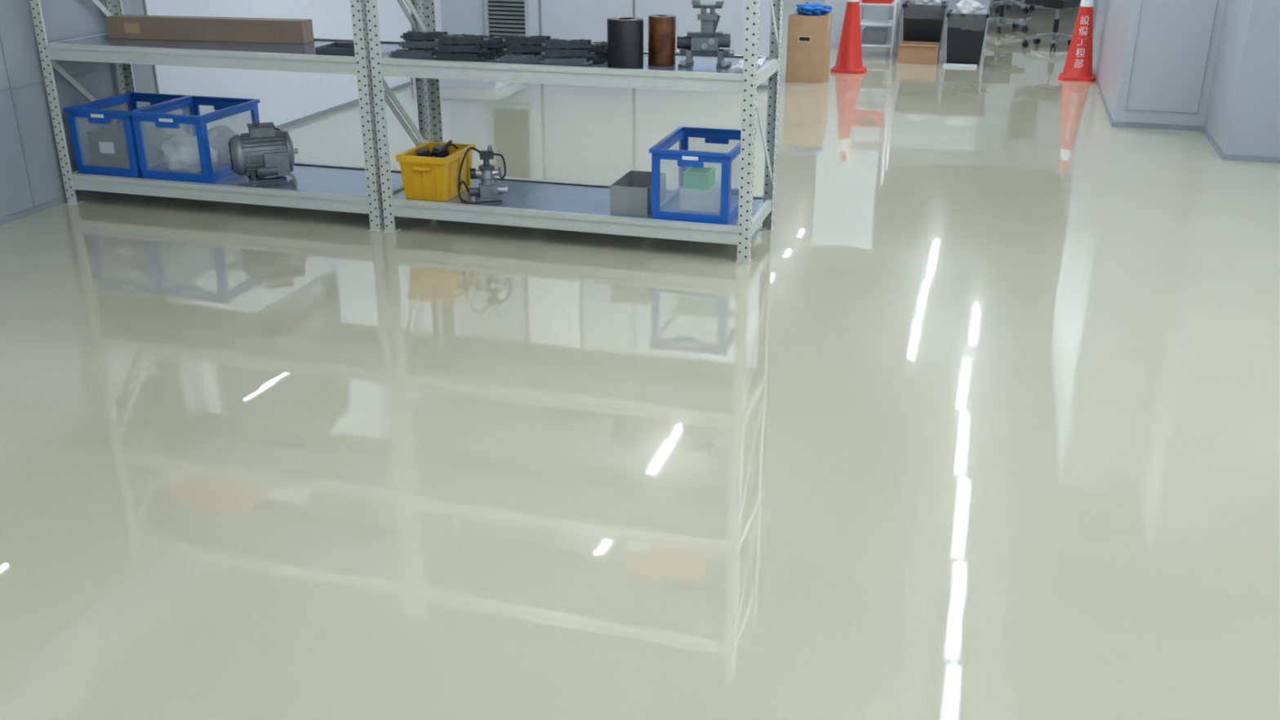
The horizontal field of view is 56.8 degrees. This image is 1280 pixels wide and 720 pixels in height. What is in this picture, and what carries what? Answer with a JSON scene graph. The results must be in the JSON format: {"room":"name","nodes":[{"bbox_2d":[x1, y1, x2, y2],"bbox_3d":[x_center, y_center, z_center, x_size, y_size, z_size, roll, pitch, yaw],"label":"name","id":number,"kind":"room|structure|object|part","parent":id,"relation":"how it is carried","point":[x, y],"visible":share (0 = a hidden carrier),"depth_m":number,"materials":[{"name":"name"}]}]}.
{"room":"industrial workshop","nodes":[
{"label":"industrial workshop","id":0,"kind":"room"},
{"bbox_2d":[0,0,442,217],"bbox_3d":[-2.400,-3.038,7.986,0.100,2.800,25.000,6,23,15],"label":"wall","id":1,"kind":"structure","parent":0,"point":[284,96],"depth_m":6.57,"materials":[{"name":"white paint"}]},
{"bbox_2d":[0,0,165,207],"bbox_3d":[-4.363,0.267,2.021,0.006,1.120,10.900,6,23,15],"label":"trim","id":2,"kind":"structure","parent":1,"relation":"attached to","point":[11,89],"depth_m":5.99,"materials":[{"name":"grey metal"}]},
{"bbox_2d":[0,81,411,225],"bbox_3d":[-3.914,0.234,3.626,0.010,0.030,14.030,6,23,15],"label":"baseboard","id":3,"kind":"structure","parent":1,"relation":"attached to","point":[43,206],"depth_m":6.43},
{"bbox_2d":[440,0,770,84],"bbox_3d":[-0.302,-3.692,9.590,2.930,2.800,0.120,6,23,15],"label":"wall","id":4,"kind":"structure","parent":0,"point":[560,19],"depth_m":9.87,"materials":[{"name":"white paint"}]},
{"bbox_2d":[484,0,529,35],"bbox_3d":[-1.134,-3.265,9.947,0.400,1.260,0.030,6,23,15],"label":"air vent grille","id":5,"kind":"object","parent":4,"relation":"in","point":[502,17],"visible":0.64,"depth_m":10.08,"materials":[{"name":"white plastic"}]},
{"bbox_2d":[538,0,635,35],"bbox_3d":[-0.446,-3.697,9.563,0.848,2.770,0.008,6,23,15],"label":"trim","id":6,"kind":"structure","parent":4,"relation":"attached to","point":[540,1],"depth_m":9.98,"materials":[{"name":"metal"}]},
{"bbox_2d":[756,84,768,88],"bbox_3d":[0.075,-2.365,10.004,2.160,0.030,0.130,6,23,15],"label":"baseboard","id":7,"kind":"structure","parent":4,"relation":"attached to","point":[761,86],"depth_m":9.68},
{"bbox_2d":[0,0,1279,719],"bbox_3d":[-0.445,-1.475,7.993,12.600,0.100,25.000,6,23,15],"label":"floor","id":8,"kind":"structure","parent":0,"point":[984,424],"depth_m":3.70,"materials":[{"name":"beige paint"}]},
{"bbox_2d":[29,0,430,231],"bbox_3d":[-2.066,-1.879,5.871,1.850,2.250,0.612,6,23,15],"label":"shelving rack","id":9,"kind":"object","parent":8,"relation":"on","point":[317,186],"visible":0.7,"depth_m":5.91,"materials":[{"name":"grey metal"}]},
{"bbox_2d":[62,92,192,177],"bbox_3d":[-2.727,-1.222,6.380,0.397,0.340,0.522,6,23,15],"label":"crate","id":10,"kind":"object","parent":9,"relation":"on","point":[92,110],"visible":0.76,"depth_m":6.21,"materials":[{"name":"plastic"}]},
{"bbox_2d":[86,119,173,168],"bbox_3d":[-2.731,-1.194,6.384,0.250,0.260,0.406,6,23,15],"label":"box","id":11,"kind":"object","parent":10,"relation":"in","point":[108,145],"visible":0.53,"depth_m":6.24,"materials":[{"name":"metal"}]},
{"bbox_2d":[128,95,259,182],"bbox_3d":[-2.329,-1.178,6.270,0.427,0.340,0.522,6,23,15],"label":"crate","id":12,"kind":"object","parent":9,"relation":"on","point":[225,107],"visible":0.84,"depth_m":6.11,"materials":[{"name":"plastic"}]},
{"bbox_2d":[160,124,235,172],"bbox_3d":[-2.317,-1.125,6.278,0.306,0.202,0.417,14,26,30],"label":"bundle","id":13,"kind":"object","parent":12,"relation":"in","point":[180,153],"visible":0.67,"depth_m":6.17,"materials":[{"name":"plastic"}]},
{"bbox_2d":[106,14,314,43],"bbox_3d":[-2.228,-1.714,6.122,1.102,0.110,0.116,4,23,11],"label":"cardboard box","id":14,"kind":"object","parent":9,"relation":"on","point":[276,30],"visible":1,"depth_m":6.07,"materials":[{"name":"brown cardboard"}]},
{"bbox_2d":[228,120,297,183],"bbox_3d":[-1.942,-1.084,6.105,0.343,0.294,0.283,-11,24,-24],"label":"motor","id":15,"kind":"object","parent":9,"relation":"on","point":[263,151],"visible":1,"depth_m":6.03,"materials":[{"name":"grey metal"}]},
{"bbox_2d":[315,42,355,54],"bbox_3d":[-1.422,-1.507,5.725,0.220,0.028,0.200,5,23,13],"label":"metal tray","id":16,"kind":"object","parent":9,"relation":"on","point":[344,48],"visible":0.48,"depth_m":5.65,"materials":[{"name":"grey metal"}]},
{"bbox_2d":[412,77,511,88],"bbox_3d":[-1.444,-2.423,10.027,0.755,0.120,0.645,6,23,15],"label":"plinth","id":17,"kind":"object","parent":8,"relation":"on","point":[443,82],"visible":0.14,"depth_m":9.73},
{"bbox_2d":[365,0,782,263],"bbox_3d":[-0.295,-1.680,5.382,1.817,2.250,0.612,6,23,15],"label":"shelving rack","id":18,"kind":"object","parent":8,"relation":"on","point":[570,206],"depth_m":5.42,"materials":[{"name":"grey metal"}]},
{"bbox_2d":[395,141,475,201],"bbox_3d":[-0.996,-0.928,5.823,0.264,0.215,0.347,6,23,15],"label":"tote","id":19,"kind":"object","parent":18,"relation":"on","point":[424,178],"visible":0.91,"depth_m":5.70,"materials":[{"name":"plastic"}]},
{"bbox_2d":[415,139,457,157],"bbox_3d":[-0.988,-0.950,5.813,0.206,0.244,0.270,6,23,15],"label":"tools","id":20,"kind":"object","parent":19,"relation":"in","point":[438,150],"visible":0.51,"depth_m":5.77,"materials":[{"name":"metal"}]},
{"bbox_3d":[-0.869,-1.502,5.596,0.519,0.114,0.453,6,23,15],"label":"pile of metal brackets","id":21,"kind":"part","parent":18,"relation":"part of","materials":[{"name":"grey metal"}]},
{"bbox_2d":[457,145,507,204],"bbox_3d":[-0.758,-0.894,5.672,0.242,0.267,0.130,-5,23,-11],"label":"pump","id":22,"kind":"object","parent":18,"relation":"on","point":[487,191],"visible":1,"depth_m":5.68,"materials":[{"name":"grey metal"}]},
{"bbox_3d":[-0.377,-1.430,5.418,0.489,0.114,0.359,6,23,15],"label":"pile of metal brackets","id":23,"kind":"part","parent":18,"relation":"part of","materials":[{"name":"grey metal"}]},
{"bbox_2d":[607,16,643,68],"bbox_3d":[-0.065,-1.405,5.240,0.160,0.205,0.160,6,23,15],"label":"roll","id":24,"kind":"object","parent":18,"relation":"in","point":[624,33],"visible":1,"depth_m":5.18,"materials":[{"name":"black plastic"}]},
{"bbox_2d":[609,170,666,215],"bbox_3d":[-0.007,-0.793,5.606,0.180,0.130,0.320,6,23,15],"label":"metal bin","id":25,"kind":"object","parent":18,"relation":"on","point":[631,193],"visible":0.87,"depth_m":5.48,"materials":[{"name":"grey metal"}]},
{"bbox_2d":[648,14,675,66],"bbox_3d":[0.098,-1.433,5.300,0.124,0.210,0.124,6,23,15],"label":"roll","id":26,"kind":"object","parent":18,"relation":"in","point":[661,28],"visible":1,"depth_m":5.25,"materials":[{"name":"orange metal"}]},
{"bbox_2d":[648,125,755,224],"bbox_3d":[0.298,-0.870,5.535,0.377,0.325,0.547,6,23,15],"label":"crate","id":27,"kind":"object","parent":18,"relation":"on","point":[668,209],"visible":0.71,"depth_m":5.36,"materials":[{"name":"plastic"}]},
{"bbox_2d":[679,166,720,212],"bbox_3d":[0.300,-0.811,5.556,0.180,0.175,0.220,6,23,15],"label":"storage box","id":28,"kind":"object","parent":27,"relation":"in","point":[700,191],"visible":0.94,"depth_m":5.47,"materials":[{"name":"plastic"}]},
{"bbox_2d":[675,0,734,67],"bbox_3d":[0.290,-1.449,5.240,0.260,0.285,0.125,3,22,7],"label":"valve","id":29,"kind":"object","parent":18,"relation":"on","point":[706,42],"visible":1,"depth_m":5.22,"materials":[{"name":"grey metal"}]},
{"bbox_2d":[728,56,767,71],"bbox_3d":[0.474,-1.304,5.203,0.105,0.027,0.360,6,23,15],"label":"plastic film","id":30,"kind":"object","parent":18,"relation":"on","point":[739,66],"visible":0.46,"depth_m":5.24,"materials":[{"name":"plastic"}]},
{"bbox_2d":[785,11,832,83],"bbox_3d":[1.435,-2.659,10.048,0.322,0.541,0.342,6,23,15],"label":"carton","id":31,"kind":"object","parent":8,"relation":"on","point":[809,37],"visible":0.97,"depth_m":9.90,"materials":[{"name":"cardboard"}]},
{"bbox_2d":[795,0,831,15],"bbox_3d":[1.460,-2.947,9.908,0.322,0.100,0.338,6,23,15],"label":"bag","id":32,"kind":"object","parent":31,"relation":"on","point":[809,8],"visible":1,"depth_m":9.83,"materials":[{"name":"blue plastic"}]},
{"bbox_2d":[830,0,866,74],"bbox_3d":[1.863,-2.951,10.423,0.299,0.800,0.299,6,23,15],"label":"traffic cone","id":33,"kind":"object","parent":8,"relation":"on","point":[849,57],"visible":1,"depth_m":10.41,"materials":[{"name":"red plastic"}]},
{"bbox_2d":[859,0,901,58],"bbox_3d":[2.290,-3.532,11.317,0.388,1.200,0.478,6,23,15],"label":"step ladder","id":34,"kind":"object","parent":8,"relation":"on","point":[889,43],"visible":0.49,"depth_m":11.30,"materials":[{"name":"metal"}]},
{"bbox_2d":[860,18,893,44],"bbox_3d":[2.287,-3.177,11.451,0.320,0.199,0.390,6,23,15],"label":"storage box","id":35,"kind":"object","parent":34,"relation":"in","point":[873,35],"visible":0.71,"depth_m":11.34,"materials":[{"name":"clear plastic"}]},
{"bbox_2d":[862,0,894,3],"bbox_3d":[2.280,-3.501,11.293,0.280,0.159,0.320,6,23,15],"label":"tool case","id":36,"kind":"object","parent":34,"relation":"on","point":[863,1],"visible":0.97,"depth_m":11.18,"materials":[{"name":"red plastic"}]},
{"bbox_2d":[897,40,940,64],"bbox_3d":[2.606,-2.873,11.064,0.360,0.170,0.275,6,23,15],"label":"open cardboard box","id":37,"kind":"object","parent":8,"relation":"on","point":[909,51],"visible":1,"depth_m":10.98,"materials":[{"name":"brown cardboard"}]},
{"bbox_2d":[902,0,948,48],"bbox_3d":[2.714,-3.217,11.315,0.433,0.620,0.383,6,23,15],"label":"waste bin","id":38,"kind":"object","parent":8,"relation":"on","point":[923,20],"visible":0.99,"depth_m":11.16,"materials":[{"name":"black plastic"}]},
{"bbox_2d":[942,62,977,67],"bbox_3d":[2.924,-2.692,10.819,0.300,0.020,0.100,6,23,15],"label":"sheet","id":39,"kind":"object","parent":8,"relation":"on","point":[944,64],"visible":1,"depth_m":10.79,"materials":[{"name":"white plastic"}]},
{"bbox_2d":[946,0,990,66],"bbox_3d":[3.012,-3.041,10.931,0.397,0.582,0.396,6,23,15],"label":"waste bin","id":40,"kind":"object","parent":8,"relation":"on","point":[966,23],"visible":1,"depth_m":10.79,"materials":[{"name":"black plastic"}]},
{"bbox_2d":[987,0,1028,33],"bbox_3d":[4.058,-4.175,13.240,0.623,0.940,0.593,-8,23,-18],"label":"office chair","id":41,"kind":"object","parent":8,"relation":"on","point":[1000,19],"visible":0.68,"depth_m":13.28,"materials":[{"name":"metal"}]},
{"bbox_2d":[989,0,1035,13],"bbox_3d":[4.814,-4.971,15.140,0.593,0.980,0.623,-2,22,-6],"label":"office chair","id":42,"kind":"object","parent":8,"relation":"on","point":[1008,2],"visible":0.81,"depth_m":15.23,"materials":[{"name":"metal"}]},
{"bbox_2d":[1021,0,1080,51],"bbox_3d":[4.227,-3.638,11.883,0.593,0.970,0.623,-15,26,-32],"label":"office chair","id":43,"kind":"object","parent":8,"relation":"on","point":[1058,4],"visible":0.76,"depth_m":11.90,"materials":[{"name":"metal"}]},
{"bbox_3d":[4.220,-3.594,11.895,0.510,0.100,0.460,-15,26,-32],"label":"seat","id":44,"kind":"part","parent":43,"relation":"part of","materials":[{"name":"black plastic"}]},
{"bbox_2d":[1057,0,1095,81],"bbox_3d":[3.755,-2.790,10.027,0.299,0.800,0.299,8,23,18],"label":"traffic cone","id":45,"kind":"object","parent":8,"relation":"on","point":[1078,63],"visible":0.99,"depth_m":10.02,"materials":[{"name":"red plastic"}]},
{"bbox_2d":[825,0,990,52],"bbox_3d":[2.647,-4.109,11.542,1.600,2.100,0.070,6,23,15],"label":"wall partition","id":46,"kind":"structure","parent":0,"point":[838,6],"depth_m":11.86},
{"bbox_2d":[1093,0,1098,13],"bbox_3d":[5.673,-5.477,13.971,0.100,2.800,8.000,6,23,15],"label":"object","id":47,"kind":"structure","parent":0,"point":[1095,2],"depth_m":15.24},
{"bbox_2d":[1092,0,1226,125],"bbox_3d":[4.076,-3.455,9.010,0.700,2.800,3.180,6,23,15],"label":"wall column","id":48,"kind":"structure","parent":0,"point":[1173,37],"depth_m":8.01,"materials":[{"name":"white paint"}]},
{"bbox_2d":[1124,0,1217,113],"bbox_3d":[3.563,-2.756,7.664,0.460,2.280,0.008,6,23,15],"label":"trim","id":49,"kind":"structure","parent":48,"relation":"attached to","point":[1142,0],"depth_m":8.00,"materials":[{"name":"grey metal"}]},
{"bbox_2d":[1204,0,1279,157],"bbox_3d":[4.832,-2.579,6.859,2.325,2.800,1.000,6,23,15],"label":"wall","id":50,"kind":"structure","parent":0,"point":[1242,116],"depth_m":7.12,"materials":[{"name":"white paint"}]},
{"bbox_2d":[1092,65,1279,163],"bbox_3d":[4.072,-1.789,8.584,1.847,0.035,4.979,-7,23,-16],"label":"baseboard","id":51,"kind":"structure","parent":50,"relation":"attached to","point":[1118,124],"depth_m":8.08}
]}

